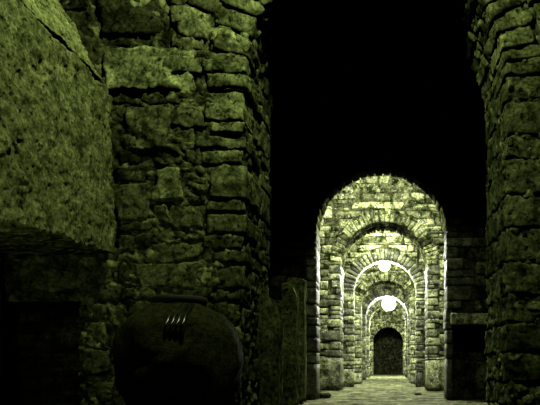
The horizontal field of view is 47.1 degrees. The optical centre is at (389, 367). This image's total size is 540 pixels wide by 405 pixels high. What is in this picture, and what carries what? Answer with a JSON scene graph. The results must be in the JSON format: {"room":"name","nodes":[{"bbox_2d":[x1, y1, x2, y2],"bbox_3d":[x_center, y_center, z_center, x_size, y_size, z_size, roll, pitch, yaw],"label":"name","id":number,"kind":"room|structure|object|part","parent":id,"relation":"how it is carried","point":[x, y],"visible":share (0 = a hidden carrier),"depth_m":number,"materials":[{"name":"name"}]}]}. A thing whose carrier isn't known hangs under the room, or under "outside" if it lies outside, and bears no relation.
{"room":"stone dungeon","nodes":[
{"label":"stone dungeon","id":0,"kind":"room"},
{"bbox_2d":[267,175,269,295],"bbox_3d":[-1.603,-2.230,22.100,0.076,5.400,33.600,0,0,0],"label":"wall","id":1,"kind":"structure","parent":0,"point":[268,175],"depth_m":7.84,"materials":[{"name":"stone"}]},
{"bbox_2d":[2,0,539,404],"bbox_3d":[-0.709,-1.851,5.191,6.325,4.671,1.556,0,0,0],"label":"wall","id":2,"kind":"structure","parent":0,"point":[192,85],"depth_m":4.49,"materials":[{"name":"green stone"}]},
{"bbox_2d":[268,16,488,399],"bbox_3d":[-0.163,-2.181,8.078,3.292,5.207,0.450,0,0,0],"label":"wall","id":3,"kind":"structure","parent":0,"point":[360,98],"depth_m":7.89,"materials":[{"name":"stone"}]},
{"bbox_2d":[450,313,487,325],"bbox_3d":[1.071,-0.637,7.885,0.562,0.152,0.337,0,0,0],"label":"stone lintel","id":4,"kind":"object","parent":3,"relation":"attached to","point":[456,319],"visible":0.84,"depth_m":7.72,"materials":[{"name":"green stone"}]},
{"bbox_2d":[317,174,445,390],"bbox_3d":[-0.074,-1.780,11.329,3.118,4.404,0.847,0,0,0],"label":"stone archway","id":5,"kind":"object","parent":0,"point":[368,205],"depth_m":10.94,"materials":[{"name":"stone"}]},
{"bbox_2d":[342,230,425,386],"bbox_3d":[-0.102,-1.780,13.360,3.016,4.405,0.412,0,0,0],"label":"wall","id":6,"kind":"structure","parent":0,"point":[378,247],"depth_m":13.19,"materials":[{"name":"stone"}]},
{"bbox_2d":[416,247,418,264],"bbox_3d":[0.583,-2.399,12.856,0.056,0.506,0.768,0,0,0],"label":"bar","id":7,"kind":"object","parent":6,"relation":"attached to","point":[416,247],"visible":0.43,"depth_m":12.48,"materials":[{"name":"black metal"}]},
{"bbox_2d":[353,263,415,383],"bbox_3d":[-0.090,-1.780,16.344,3.043,4.405,0.779,0,0,0],"label":"wall","id":8,"kind":"structure","parent":0,"point":[373,276],"depth_m":15.99,"materials":[{"name":"stone"}]},
{"bbox_2d":[361,283,409,379],"bbox_3d":[-0.110,-1.780,21.429,3.148,4.406,0.949,0,0,0],"label":"wall","id":9,"kind":"structure","parent":0,"point":[382,291],"depth_m":20.99,"materials":[{"name":"stone"}]},
{"bbox_2d":[365,298,407,377],"bbox_3d":[-0.117,-1.780,26.431,3.113,4.404,0.948,0,0,0],"label":"wall","id":10,"kind":"structure","parent":0,"point":[378,304],"depth_m":25.99,"materials":[{"name":"stone"}]},
{"bbox_2d":[369,307,404,374],"bbox_3d":[-0.094,-1.780,35.229,3.080,4.405,0.551,0,0,0],"label":"wall","id":11,"kind":"structure","parent":0,"point":[381,318],"depth_m":34.99,"materials":[{"name":"stone"}]},
{"bbox_2d":[373,327,402,374],"bbox_3d":[-0.100,-1.830,38.781,3.200,4.600,0.067,0,0,0],"label":"wall","id":12,"kind":"structure","parent":0,"point":[388,342],"depth_m":38.78,"materials":[{"name":"stone"}]},
{"bbox_2d":[298,374,487,404],"bbox_3d":[-0.100,0.420,22.200,3.600,0.026,33.600,0,0,0],"label":"floor","id":13,"kind":"structure","parent":0,"point":[378,389],"depth_m":9.10,"materials":[{"name":"stone"}]},
{"bbox_2d":[281,283,299,404],"bbox_3d":[-1.069,-0.245,6.402,0.182,1.321,0.215,0,0,0],"label":"stone slab","id":14,"kind":"object","parent":13,"relation":"on","point":[289,297],"visible":0.88,"depth_m":6.31,"materials":[{"name":"green stone"}]},
{"bbox_2d":[288,278,306,402],"bbox_3d":[-1.106,-0.325,7.151,0.216,1.485,0.216,0,0,0],"label":"stone slab","id":15,"kind":"object","parent":13,"relation":"on","point":[300,285],"visible":0.53,"depth_m":7.05,"materials":[{"name":"green stone"}]},
{"bbox_2d":[320,393,330,397],"bbox_3d":[-0.937,0.382,8.351,0.238,0.081,0.151,0,0,0],"label":"stone","id":16,"kind":"object","parent":13,"relation":"on","point":[322,395],"visible":0.74,"depth_m":8.29,"materials":[{"name":"stone"}]},
{"bbox_3d":[-0.100,-3.961,23.500,3.400,0.074,30.800,0,0,0],"label":"ceiling","id":17,"kind":"structure","parent":0,"visible":0},
{"bbox_2d":[380,262,388,270],"bbox_3d":[-0.126,-3.113,13.740,0.220,1.774,0.220,0,0,0],"label":"lamp","id":18,"kind":"object","parent":17,"relation":"hanging from","point":[384,266],"visible":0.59,"depth_m":13.66,"materials":[{"name":"white"}]},
{"bbox_2d":[382,297,394,309],"bbox_3d":[-0.050,-3.112,23.200,0.500,1.775,0.500,0,0,0],"label":"lamp","id":19,"kind":"object","parent":17,"relation":"hanging from","point":[388,304],"visible":0.68,"depth_m":23.02,"materials":[{"name":"white"}]},
{"bbox_3d":[-0.500,0.420,1.700,6.200,0.016,7.400,0,0,0],"label":"floor","id":20,"kind":"structure","parent":0,"visible":0},
{"bbox_2d":[0,0,116,404],"bbox_3d":[-2.656,-1.227,3.379,1.346,3.318,2.105,0,0,0],"label":"stone block","id":21,"kind":"object","parent":20,"relation":"on","point":[57,193],"visible":1,"depth_m":3.64,"materials":[{"name":"stone"}]},
{"bbox_3d":[-2.681,-2.450,3.336,1.287,0.872,2.004,0,0,0],"label":"lid","id":22,"kind":"part","parent":21,"relation":"part of","materials":[{"name":"stone"}]},
{"bbox_2d":[112,294,243,404],"bbox_3d":[-1.387,-0.006,3.974,0.821,0.926,0.813,0,0,0],"label":"storage jar","id":23,"kind":"object","parent":20,"relation":"on","point":[174,349],"visible":1,"depth_m":3.66,"materials":[{"name":"brown ceramic"}]},
{"bbox_3d":[-1.393,-0.446,3.980,0.348,0.045,0.349,0,0,0],"label":"lid","id":24,"kind":"part","parent":23,"relation":"part of","materials":[{"name":"brown wood"}]},
{"bbox_3d":[-1.298,-0.308,3.712,0.139,0.210,0.244,0,0,0],"label":"handle","id":25,"kind":"part","parent":23,"relation":"part of","materials":[{"name":"metal"}]},
{"bbox_2d":[255,293,283,404],"bbox_3d":[-1.048,-0.102,5.099,0.253,1.040,0.267,0,0,0],"label":"stone slab","id":26,"kind":"object","parent":20,"relation":"on","point":[270,326],"visible":0.66,"depth_m":4.97,"materials":[{"name":"green stone"}]}
]}

